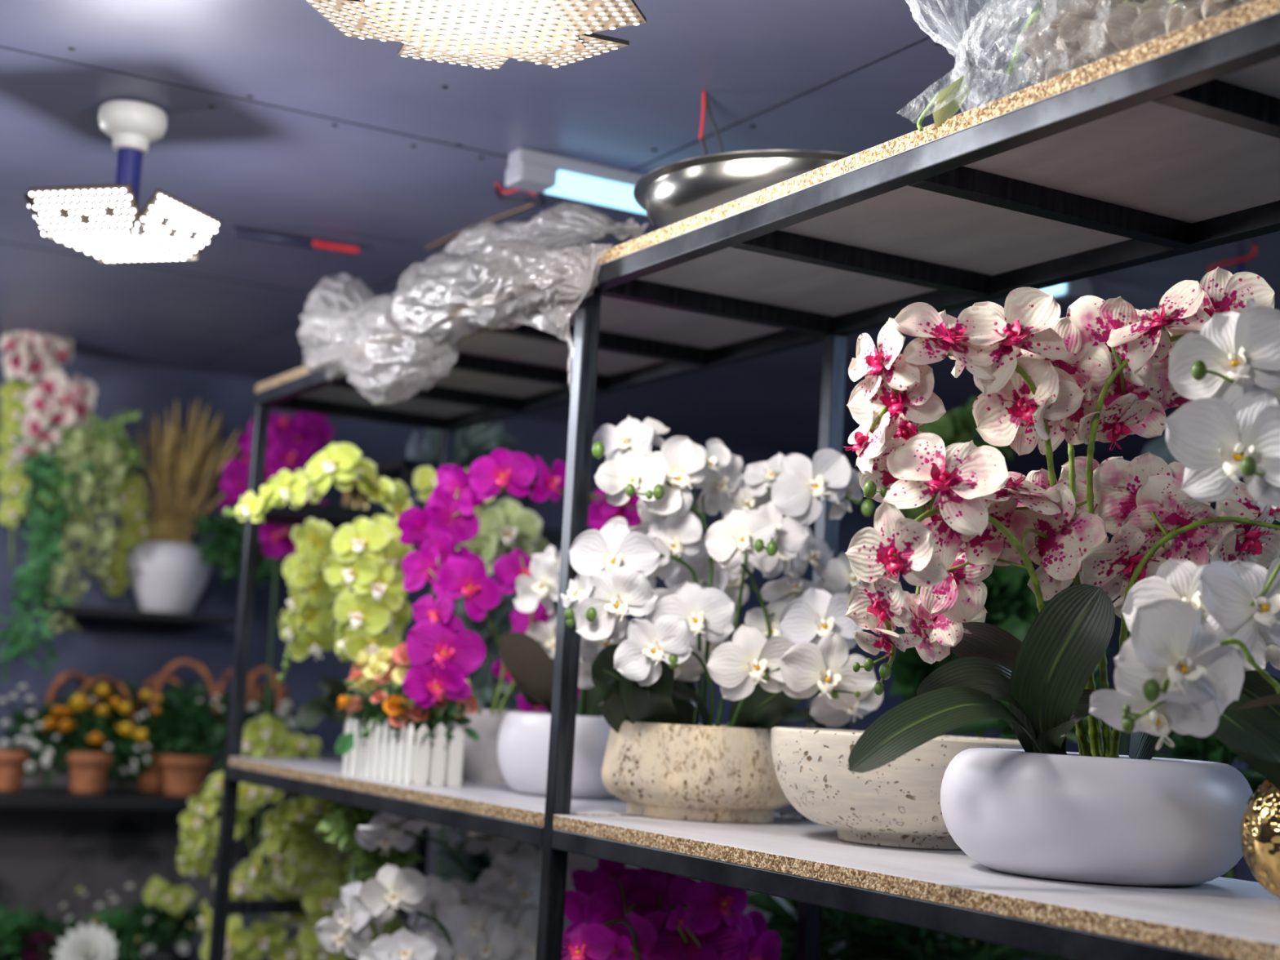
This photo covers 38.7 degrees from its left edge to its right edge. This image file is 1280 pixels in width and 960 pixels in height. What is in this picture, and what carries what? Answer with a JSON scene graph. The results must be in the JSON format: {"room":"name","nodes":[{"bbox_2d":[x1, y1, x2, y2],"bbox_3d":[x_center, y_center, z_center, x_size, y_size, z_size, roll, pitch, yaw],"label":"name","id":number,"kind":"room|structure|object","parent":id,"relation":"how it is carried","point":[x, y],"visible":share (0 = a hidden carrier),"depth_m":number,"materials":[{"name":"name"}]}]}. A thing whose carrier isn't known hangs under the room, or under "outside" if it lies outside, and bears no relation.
{"room":"plant shop","nodes":[
{"label":"plant shop","id":0,"kind":"room"},
{"bbox_2d":[96,467,156,595],"bbox_3d":[-1.365,0.131,4.872,0.149,0.364,0.098,7,-8,-29],"label":"trailing plant","id":1,"kind":"object","parent":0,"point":[131,489],"visible":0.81,"depth_m":4.85,"materials":[{"name":"green plant"}]},
{"bbox_2d":[0,349,998,959],"bbox_3d":[-1.272,0.846,5.077,6.000,2.300,0.100,7,-8,-29],"label":"wall","id":2,"kind":"structure","parent":0,"point":[46,854],"depth_m":5.03,"materials":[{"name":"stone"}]},
{"bbox_2d":[0,377,32,567],"bbox_3d":[-1.650,-0.022,4.782,0.105,0.496,0.074,7,-8,-29],"label":"flower spray","id":3,"kind":"object","parent":2,"relation":"attached to","point":[13,406],"visible":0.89,"depth_m":4.78,"materials":[{"name":"green plant"}]},
{"bbox_2d":[21,603,236,625],"bbox_3d":[-1.357,0.359,4.851,0.505,0.020,0.280,7,-8,-29],"label":"wall shelf","id":4,"kind":"object","parent":2,"relation":"attached to","point":[83,611],"visible":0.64,"depth_m":4.75,"materials":[{"name":"black wood"}]},
{"bbox_2d":[0,435,101,684],"bbox_3d":[-1.514,0.212,4.657,0.247,0.632,0.241,7,-8,-29],"label":"trailing plant","id":5,"kind":"object","parent":4,"relation":"on","point":[50,540],"visible":0.84,"depth_m":4.63,"materials":[{"name":"teal plant"}]},
{"bbox_2d":[45,422,128,633],"bbox_3d":[-1.436,0.122,4.709,0.204,0.558,0.201,7,-8,-29],"label":"trailing plant","id":6,"kind":"object","parent":4,"relation":"on","point":[110,457],"visible":0.96,"depth_m":4.68,"materials":[{"name":"green plant"}]},
{"bbox_2d":[21,410,149,513],"bbox_3d":[-1.450,-0.043,4.722,0.311,0.297,0.201,7,-8,-29],"label":"trailing plant","id":7,"kind":"object","parent":6,"relation":"attached to","point":[129,450],"visible":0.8,"depth_m":4.72,"materials":[{"name":"green plant"}]},
{"bbox_2d":[126,397,244,613],"bbox_3d":[-1.207,0.072,4.925,0.329,0.584,0.229,7,-8,-29],"label":"vase","id":8,"kind":"object","parent":4,"relation":"on","point":[164,576],"visible":0.94,"depth_m":4.85,"materials":[{"name":"white"}]},
{"bbox_2d":[0,785,301,811],"bbox_3d":[-1.302,0.838,4.794,1.188,0.030,0.360,7,-8,-29],"label":"wall shelf","id":9,"kind":"object","parent":2,"relation":"attached to","point":[28,796],"visible":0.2,"depth_m":4.60,"materials":[{"name":"black"}]},
{"bbox_2d":[0,684,68,791],"bbox_3d":[-1.614,0.637,4.774,0.272,0.337,0.405,7,-8,-29],"label":"potted plant","id":10,"kind":"object","parent":9,"relation":"on","point":[14,763],"visible":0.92,"depth_m":4.78,"materials":[{"name":"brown plant"}]},
{"bbox_2d":[30,670,164,793],"bbox_3d":[-1.435,0.664,4.827,0.334,0.309,0.336,7,-8,-29],"label":"flower basket","id":11,"kind":"object","parent":9,"relation":"on","point":[102,721],"visible":1,"depth_m":4.81,"materials":[{"name":"orange plant"}]},
{"bbox_2d":[137,751,168,791],"bbox_3d":[-1.308,0.783,4.899,0.097,0.104,0.097,7,-8,-29],"label":"flower pot","id":12,"kind":"object","parent":9,"relation":"on","point":[152,780],"visible":0.52,"depth_m":4.86,"materials":[{"name":"brown ceramic"}]},
{"bbox_2d":[131,658,230,795],"bbox_3d":[-1.206,0.656,4.850,0.312,0.356,0.186,4,-7,-2],"label":"flower basket","id":13,"kind":"object","parent":9,"relation":"on","point":[184,775],"visible":0.94,"depth_m":4.82,"materials":[{"name":"brown wicker"}]},
{"bbox_2d":[212,666,304,759],"bbox_3d":[-1.033,0.682,4.950,0.261,0.348,0.195,3,-7,-2],"label":"flower basket","id":14,"kind":"object","parent":9,"relation":"on","point":[255,705],"visible":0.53,"depth_m":4.91,"materials":[{"name":"brown wicker"}]},
{"bbox_2d":[222,500,562,544],"bbox_3d":[-0.560,0.104,4.187,0.720,0.030,0.310,7,-8,-29],"label":"wall shelf","id":15,"kind":"object","parent":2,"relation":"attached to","point":[335,516],"visible":0.21,"depth_m":3.98,"materials":[{"name":"black"}]},
{"bbox_2d":[341,479,358,507],"bbox_3d":[-0.660,0.039,4.152,0.036,0.080,0.036,7,-8,-29],"label":"ornament","id":16,"kind":"object","parent":15,"relation":"on","point":[349,498],"visible":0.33,"depth_m":4.14,"materials":[{"name":"gold metal"}]},
{"bbox_2d":[356,486,368,508],"bbox_3d":[-0.637,0.042,4.165,0.036,0.080,0.036,7,-8,-29],"label":"ornament","id":17,"kind":"object","parent":15,"relation":"on","point":[362,500],"visible":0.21,"depth_m":4.15,"materials":[{"name":"gold metal"}]},
{"bbox_2d":[409,486,419,507],"bbox_3d":[-0.530,0.055,4.226,0.036,0.080,0.036,7,-8,-29],"label":"bottle","id":18,"kind":"object","parent":15,"relation":"on","point":[415,501],"visible":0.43,"depth_m":4.22,"materials":[{"name":"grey glass"}]},
{"bbox_2d":[368,457,564,510],"bbox_3d":[-0.405,0.048,4.304,0.450,0.127,0.250,7,-8,-29],"label":"stand","id":19,"kind":"object","parent":15,"relation":"on","point":[403,469],"visible":0.17,"depth_m":4.16,"materials":[{"name":"black metal"}]},
{"bbox_2d":[406,431,422,460],"bbox_3d":[-0.523,-0.071,4.241,0.036,0.080,0.036,7,-8,-29],"label":"bottle","id":20,"kind":"object","parent":19,"relation":"on","point":[415,446],"visible":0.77,"depth_m":4.23,"materials":[{"name":"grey glass"}]},
{"bbox_2d":[422,433,435,462],"bbox_3d":[-0.496,-0.068,4.256,0.036,0.080,0.036,7,-8,-29],"label":"bottle","id":21,"kind":"object","parent":19,"relation":"on","point":[428,446],"visible":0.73,"depth_m":4.24,"materials":[{"name":"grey glass"}]},
{"bbox_3d":[-1.306,1.296,4.699,1.188,0.030,0.450,7,-8,-29],"label":"wall shelf","id":22,"kind":"object","parent":2,"relation":"attached to","visible":0},
{"bbox_2d":[0,903,50,959],"bbox_3d":[-1.631,1.182,4.704,0.224,0.178,0.200,1,-7,21],"label":"flower bowl","id":23,"kind":"object","parent":22,"relation":"on","point":[11,922],"visible":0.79,"depth_m":4.67,"materials":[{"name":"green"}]},
{"bbox_2d":[0,942,22,959],"bbox_3d":[-1.637,1.224,4.697,0.090,0.072,0.090,7,-8,-29],"label":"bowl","id":24,"kind":"object","parent":23,"relation":"on","point":[15,956],"depth_m":4.66,"materials":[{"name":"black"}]},
{"bbox_2d":[2,906,76,959],"bbox_3d":[-1.543,1.185,4.701,0.230,0.162,0.188,1,-7,14],"label":"flower bowl","id":25,"kind":"object","parent":22,"relation":"on","point":[49,928],"visible":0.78,"depth_m":4.66,"materials":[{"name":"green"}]},
{"bbox_2d":[24,945,55,959],"bbox_3d":[-1.540,1.230,4.698,0.102,0.072,0.102,7,-8,-29],"label":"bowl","id":26,"kind":"object","parent":25,"relation":"on","point":[33,952],"depth_m":4.65,"materials":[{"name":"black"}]},
{"bbox_2d":[44,921,129,959],"bbox_3d":[-1.373,1.168,4.501,0.208,0.166,0.245,3,-7,0],"label":"flower bowl","id":27,"kind":"object","parent":22,"relation":"on","point":[93,943],"visible":1,"depth_m":4.44,"materials":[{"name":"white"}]},
{"bbox_2d":[60,883,158,959],"bbox_3d":[-1.364,1.153,4.689,0.253,0.242,0.184,7,-8,-29],"label":"flower bowl","id":28,"kind":"object","parent":22,"relation":"on","point":[114,922],"visible":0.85,"depth_m":4.67,"materials":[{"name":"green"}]},
{"bbox_2d":[124,949,133,959],"bbox_3d":[-1.348,1.240,4.694,0.084,0.072,0.084,7,-8,-29],"label":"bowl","id":29,"kind":"object","parent":28,"relation":"on","point":[129,952],"depth_m":4.67,"materials":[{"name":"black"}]},
{"bbox_2d":[122,899,204,959],"bbox_3d":[-1.216,1.179,4.695,0.251,0.208,0.160,4,-7,-4],"label":"potted plant","id":30,"kind":"object","parent":22,"relation":"on","point":[162,918],"visible":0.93,"depth_m":4.67,"materials":[{"name":"black"}]},
{"bbox_2d":[139,946,192,959],"bbox_3d":[-1.223,1.247,4.690,0.134,0.072,0.134,7,-8,-29],"label":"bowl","id":31,"kind":"object","parent":30,"relation":"on","point":[148,953],"depth_m":4.65,"materials":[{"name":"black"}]},
{"bbox_2d":[142,876,195,926],"bbox_3d":[-1.192,1.065,4.600,0.132,0.120,0.046,4,-7,-2],"label":"flower spray","id":32,"kind":"object","parent":30,"relation":"in","point":[176,900],"visible":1,"depth_m":4.60,"materials":[{"name":"green plant"}]},
{"bbox_2d":[0,0,1279,479],"bbox_3d":[0.574,-0.591,2.141,6.004,0.052,7.232,7,-8,-29],"label":"ceiling","id":33,"kind":"structure","parent":0,"point":[280,121],"depth_m":2.83,"materials":[{"name":"grey paint"}]},
{"bbox_2d":[0,331,96,463],"bbox_3d":[-1.541,-0.225,4.708,0.225,0.374,0.199,2,-7,7],"label":"flower spray","id":34,"kind":"object","parent":33,"relation":"hanging from","point":[59,400],"visible":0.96,"depth_m":4.69,"materials":[{"name":"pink plant"}]},
{"bbox_2d":[23,99,222,263],"bbox_3d":[-0.775,-0.458,2.756,0.234,0.221,0.234,1,-7,18],"label":"ceiling lamp","id":35,"kind":"object","parent":33,"relation":"hanging from","point":[105,222],"visible":1,"depth_m":2.71,"materials":[{"name":"white plastic"}]},
{"bbox_2d":[232,226,315,248],"bbox_3d":[-0.694,-0.463,3.465,0.158,0.028,0.036,4,-7,-9],"label":"cable","id":36,"kind":"object","parent":33,"relation":"attached to","point":[237,232],"visible":1,"depth_m":3.45,"materials":[{"name":"blue plastic"}]},
{"bbox_2d":[312,240,359,253],"bbox_3d":[-0.584,-0.448,3.496,0.092,0.014,0.018,6,-8,-22],"label":"cable","id":37,"kind":"object","parent":33,"relation":"attached to","point":[324,245],"visible":1,"depth_m":3.49,"materials":[{"name":"red plastic"}]},
{"bbox_2d":[304,0,646,69],"bbox_3d":[-0.163,-0.552,1.841,0.348,0.185,0.348,7,-8,-29],"label":"ceiling lamp","id":38,"kind":"object","parent":33,"relation":"hanging from","point":[485,33],"visible":1,"depth_m":1.85,"materials":[{"name":"white plastic"}]},
{"bbox_2d":[424,203,536,249],"bbox_3d":[-0.293,-0.460,3.325,0.015,0.019,0.488,7,-8,-29],"label":"cable","id":39,"kind":"object","parent":33,"relation":"attached to","point":[532,204],"visible":0.84,"depth_m":3.29,"materials":[{"name":"brown plastic"}]},
{"bbox_2d":[698,91,706,138],"bbox_3d":[0.088,-0.511,2.552,0.006,0.067,0.013,4,-7,-8],"label":"hanging wire","id":40,"kind":"object","parent":33,"relation":"hanging from","point":[703,111],"visible":1,"depth_m":2.55,"materials":[{"name":"red"}]},
{"bbox_2d":[698,137,707,155],"bbox_3d":[0.090,-0.461,2.552,0.017,0.035,0.006,6,-7,-20],"label":"hanging wire","id":41,"kind":"object","parent":40,"relation":"hanging from","point":[701,140],"visible":0.7,"depth_m":2.55,"materials":[{"name":"black metal"}]},
{"bbox_2d":[704,92,723,152],"bbox_3d":[0.103,-0.498,2.552,0.038,0.092,0.005,6,-7,-18],"label":"hanging wire","id":42,"kind":"object","parent":33,"relation":"hanging from","point":[713,122],"visible":0.94,"depth_m":2.55,"materials":[{"name":"black"}]},
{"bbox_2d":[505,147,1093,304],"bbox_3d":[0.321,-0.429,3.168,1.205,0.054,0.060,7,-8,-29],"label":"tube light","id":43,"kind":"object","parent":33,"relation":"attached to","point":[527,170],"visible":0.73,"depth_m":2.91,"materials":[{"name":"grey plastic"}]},
{"bbox_2d":[495,182,537,195],"bbox_3d":[-0.188,-0.488,2.971,0.066,0.024,0.178,5,-7,-17],"label":"cable","id":44,"kind":"object","parent":43,"relation":"attached to","point":[497,184],"visible":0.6,"depth_m":3.04,"materials":[{"name":"red plastic"}]},
{"bbox_2d":[493,185,545,205],"bbox_3d":[-0.181,-0.483,2.986,0.084,0.038,0.224,5,-7,-16],"label":"cable","id":45,"kind":"object","parent":43,"relation":"attached to","point":[542,202],"visible":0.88,"depth_m":3.06,"materials":[{"name":"black plastic"}]},
{"bbox_2d":[1207,246,1257,272],"bbox_3d":[1.041,-0.391,3.201,0.086,0.076,0.011,3,-7,5],"label":"cable","id":46,"kind":"object","parent":33,"relation":"hanging from","point":[1253,254],"visible":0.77,"depth_m":3.20,"materials":[{"name":"red plastic"}]},
{"bbox_2d":[1236,261,1244,480],"bbox_3d":[1.071,-0.150,3.260,0.010,0.500,0.010,7,-8,-29],"label":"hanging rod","id":47,"kind":"object","parent":33,"relation":"hanging from","point":[1240,264],"visible":0.04,"depth_m":3.28,"materials":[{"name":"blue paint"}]},
{"bbox_2d":[940,747,1253,886],"bbox_3d":[0.458,0.337,1.833,0.308,0.120,0.308,7,-8,-29],"label":"bowl","id":48,"kind":"object","parent":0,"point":[1102,815],"depth_m":1.71,"materials":[{"name":"white ceramic"}]},
{"bbox_2d":[998,475,1279,959],"bbox_3d":[3.083,0.890,3.403,0.100,2.300,7.130,7,-8,-29],"label":"wall","id":49,"kind":"structure","parent":0,"point":[1242,872],"depth_m":6.03,"materials":[{"name":"grey paint"}]},
{"bbox_3d":[0.441,1.737,1.858,6.000,0.050,7.230,7,-8,-29],"label":"floor","id":50,"kind":"structure","parent":0,"visible":0},
{"bbox_2d":[191,511,286,587],"bbox_3d":[-1.048,0.986,4.502,0.260,1.909,0.234,7,-8,-29],"label":"leafy plant","id":51,"kind":"object","parent":50,"relation":"on","point":[211,551],"visible":0.49,"depth_m":4.56,"materials":[{"name":"green plant"}]},
{"bbox_2d":[219,411,333,926],"bbox_3d":[-0.907,0.866,4.320,0.310,2.118,0.267,6,-7,-19],"label":"potted orchid","id":52,"kind":"object","parent":50,"relation":"on","point":[295,440],"visible":0.48,"depth_m":4.38,"materials":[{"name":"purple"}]},
{"bbox_2d":[423,421,519,936],"bbox_3d":[-0.460,0.876,4.184,0.226,2.116,0.220,7,-8,-29],"label":"plant","id":53,"kind":"object","parent":50,"relation":"on","point":[480,437],"visible":0.4,"depth_m":4.26,"materials":[{"name":"green plant"}]},
{"bbox_2d":[437,592,520,746],"bbox_3d":[-0.340,1.024,3.526,0.198,1.677,0.213,7,-8,-29],"label":"plant","id":54,"kind":"object","parent":50,"relation":"on","point":[483,677],"visible":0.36,"depth_m":3.56,"materials":[{"name":"green plant"}]},
{"bbox_2d":[208,12,1279,959],"bbox_3d":[0.051,0.742,2.384,0.425,2.005,2.724,7,-8,-29],"label":"display rack","id":55,"kind":"object","parent":50,"relation":"on","point":[1184,79],"visible":0.58,"depth_m":2.27,"materials":[{"name":"metal"}]},
{"bbox_2d":[175,713,321,959],"bbox_3d":[-0.801,0.846,3.852,0.320,0.697,0.314,3,-7,2],"label":"potted orchid","id":56,"kind":"object","parent":55,"relation":"on","point":[267,737],"visible":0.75,"depth_m":3.75,"materials":[{"name":"green plant"}]},
{"bbox_2d":[228,756,802,826],"bbox_3d":[-0.269,0.508,3.002,0.425,0.018,1.323,7,-8,-29],"label":"shelf board","id":57,"kind":"object","parent":55,"relation":"on","point":[493,799],"visible":0.52,"depth_m":2.71,"materials":[{"name":"white laminate"}]},
{"bbox_2d":[222,442,549,734],"bbox_3d":[-0.484,0.230,3.215,0.455,0.561,0.536,-2,-9,38],"label":"potted orchid","id":58,"kind":"object","parent":57,"relation":"on","point":[327,562],"visible":0.79,"depth_m":3.12,"materials":[{"name":"plant"}]},
{"bbox_2d":[334,641,480,786],"bbox_3d":[-0.397,0.376,2.966,0.196,0.221,0.370,7,-8,-29],"label":"planter","id":59,"kind":"object","parent":57,"relation":"on","point":[393,747],"visible":0.77,"depth_m":2.87,"materials":[{"name":"white paint"}]},
{"bbox_2d":[396,448,665,782],"bbox_3d":[-0.244,0.231,3.013,0.472,0.536,0.369,9,-9,-39],"label":"potted orchid","id":60,"kind":"object","parent":57,"relation":"on","point":[444,654],"visible":0.82,"depth_m":2.86,"materials":[{"name":"purple plant"}]},
{"bbox_2d":[497,545,628,799],"bbox_3d":[-0.109,0.288,2.779,0.216,0.382,0.244,-3,-10,44],"label":"potted orchid","id":61,"kind":"object","parent":57,"relation":"on","point":[523,739],"visible":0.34,"depth_m":2.71,"materials":[{"name":"white ceramic"}]},
{"bbox_2d":[497,711,616,799],"bbox_3d":[-0.109,0.418,2.770,0.216,0.122,0.216,7,-8,-29],"label":"bowl","id":62,"kind":"object","parent":61,"relation":"attached to","point":[523,739],"depth_m":2.68,"materials":[{"name":"white ceramic"}]},
{"bbox_2d":[255,276,786,417],"bbox_3d":[-0.235,-0.208,3.100,0.425,0.018,1.349,7,-8,-29],"label":"shelf board","id":63,"kind":"object","parent":55,"relation":"on","point":[617,316],"visible":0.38,"depth_m":2.97,"materials":[{"name":"white laminate"}]},
{"bbox_2d":[297,200,646,404],"bbox_3d":[-0.306,-0.243,2.786,0.208,0.334,1.068,8,-8,-35],"label":"plastic film","id":64,"kind":"object","parent":63,"relation":"on","point":[411,312],"visible":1,"depth_m":2.66,"materials":[{"name":"grey"}]},
{"bbox_2d":[560,416,883,823],"bbox_3d":[0.104,0.179,2.417,0.430,0.535,0.331,3,-7,-1],"label":"potted orchid","id":65,"kind":"object","parent":55,"relation":"on","point":[659,758],"visible":0.98,"depth_m":2.34,"materials":[{"name":"plant"}]},
{"bbox_2d":[552,814,1279,959],"bbox_3d":[0.404,0.404,1.837,0.425,0.018,1.323,7,-8,-29],"label":"shelf board","id":66,"kind":"object","parent":55,"relation":"on","point":[1224,917],"visible":0.72,"depth_m":1.70,"materials":[{"name":"white laminate"}]},
{"bbox_2d":[779,812,797,817],"bbox_3d":[0.202,0.456,2.481,0.024,0.007,0.032,7,-8,-29],"label":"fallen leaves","id":67,"kind":"object","parent":66,"relation":"on","point":[792,814],"visible":1,"depth_m":2.48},
{"bbox_2d":[771,726,1023,849],"bbox_3d":[0.313,0.363,2.138,0.324,0.127,0.324,7,-8,-29],"label":"stone bowl","id":68,"kind":"object","parent":66,"relation":"on","point":[896,803],"visible":0.67,"depth_m":2.02,"materials":[{"name":"stone"}]},
{"bbox_2d":[843,266,1279,886],"bbox_3d":[0.417,0.089,1.854,0.488,0.612,0.308,4,-7,-9],"label":"potted orchid","id":69,"kind":"object","parent":66,"relation":"on","point":[1043,810],"visible":0.87,"depth_m":1.78,"materials":[{"name":"white plant"}]},
{"bbox_2d":[1088,297,1279,898],"bbox_3d":[0.527,0.100,1.593,0.317,0.540,0.190,10,-9,-43],"label":"potted orchid","id":70,"kind":"object","parent":66,"relation":"on","point":[1219,620],"visible":1,"depth_m":1.57,"materials":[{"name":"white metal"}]},
{"bbox_2d":[594,0,1279,316],"bbox_3d":[0.445,-0.312,1.924,0.425,0.018,1.374,7,-8,-29],"label":"shelf board","id":71,"kind":"object","parent":55,"relation":"on","point":[1150,157],"visible":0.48,"depth_m":1.94,"materials":[{"name":"white laminate"}]},
{"bbox_2d":[633,149,854,230],"bbox_3d":[0.203,-0.322,2.326,0.428,0.072,0.428,7,-8,-29],"label":"basin","id":72,"kind":"object","parent":71,"relation":"on","point":[672,193],"visible":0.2,"depth_m":2.17,"materials":[{"name":"silver metal"}]},
{"bbox_2d":[896,0,1253,131],"bbox_3d":[0.434,-0.453,1.679,0.492,0.225,0.153,-3,-10,44],"label":"plastic bag","id":73,"kind":"object","parent":71,"relation":"on","point":[1068,35],"visible":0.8,"depth_m":1.70,"materials":[{"name":"white"}]},
{"bbox_3d":[-0.304,1.122,2.927,0.425,0.018,1.323,7,-8,-29],"label":"shelf board","id":74,"kind":"object","parent":55,"relation":"on","visible":0},
{"bbox_2d":[244,795,407,959],"bbox_3d":[-0.616,0.890,3.565,0.365,0.561,0.212,2,-7,10],"label":"potted orchid","id":75,"kind":"object","parent":74,"relation":"on","point":[312,869],"visible":0.59,"depth_m":3.52,"materials":[{"name":"plant"}]},
{"bbox_2d":[316,802,424,959],"bbox_3d":[-0.466,0.806,3.030,0.180,0.616,0.142,7,-8,-29],"label":"leafy plant","id":76,"kind":"object","parent":74,"relation":"on","point":[366,864],"visible":0.53,"depth_m":3.03,"materials":[{"name":"green plant"}]},
{"bbox_2d":[314,811,542,959],"bbox_3d":[-0.329,0.814,2.909,0.390,0.587,0.231,7,-8,-29],"label":"potted orchid","id":77,"kind":"object","parent":74,"relation":"on","point":[496,917],"visible":0.91,"depth_m":2.91,"materials":[{"name":"white plant"}]},
{"bbox_2d":[433,828,542,884],"bbox_3d":[-0.251,0.868,3.231,0.253,0.566,0.181,3,-7,5],"label":"plant","id":78,"kind":"object","parent":74,"relation":"on","point":[476,864],"visible":0.19,"depth_m":3.22,"materials":[{"name":"green plant"}]},
{"bbox_2d":[565,852,612,890],"bbox_3d":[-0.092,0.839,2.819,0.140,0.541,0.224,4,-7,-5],"label":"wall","id":79,"kind":"structure","parent":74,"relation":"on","point":[575,861],"depth_m":2.77,"materials":[{"name":"grey paint"}]},
{"bbox_2d":[561,858,783,959],"bbox_3d":[0.028,0.786,2.438,0.316,0.567,0.306,3,-7,3],"label":"potted orchid","id":80,"kind":"object","parent":74,"relation":"on","point":[641,913],"visible":0.98,"depth_m":2.47,"materials":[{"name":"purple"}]},
{"bbox_2d":[746,892,1071,959],"bbox_3d":[0.436,1.166,2.966,0.678,1.349,0.512,7,-8,-29],"label":"leafy plant","id":81,"kind":"object","parent":50,"relation":"on","point":[864,937],"visible":0.34,"depth_m":2.91,"materials":[{"name":"green plant"}]},
{"bbox_2d":[898,396,1013,594],"bbox_3d":[0.488,0.845,3.082,0.234,2.018,0.163,0,-7,22],"label":"leafy plant","id":82,"kind":"object","parent":50,"relation":"on","point":[956,426],"visible":0.14,"depth_m":3.17,"materials":[{"name":"green plant"}]},
{"bbox_2d":[888,563,1049,946],"bbox_3d":[0.512,0.954,2.907,0.290,1.762,0.221,3,-7,2],"label":"leafy plant","id":83,"kind":"object","parent":50,"relation":"on","point":[1011,604],"visible":0.22,"depth_m":2.95,"materials":[{"name":"green plant"}]},
{"bbox_2d":[951,519,1279,879],"bbox_3d":[0.765,0.895,2.711,0.623,1.862,0.332,4,-7,-4],"label":"leafy plant","id":84,"kind":"object","parent":50,"relation":"on","point":[1189,747],"visible":0.11,"depth_m":2.77,"materials":[{"name":"green plant"}]},
{"bbox_2d":[1121,434,1177,755],"bbox_3d":[1.084,0.913,3.743,0.195,2.110,0.061,-3,-9,42],"label":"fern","id":85,"kind":"object","parent":50,"relation":"on","point":[1159,446],"visible":0.17,"depth_m":3.89,"materials":[{"name":"green plant"}]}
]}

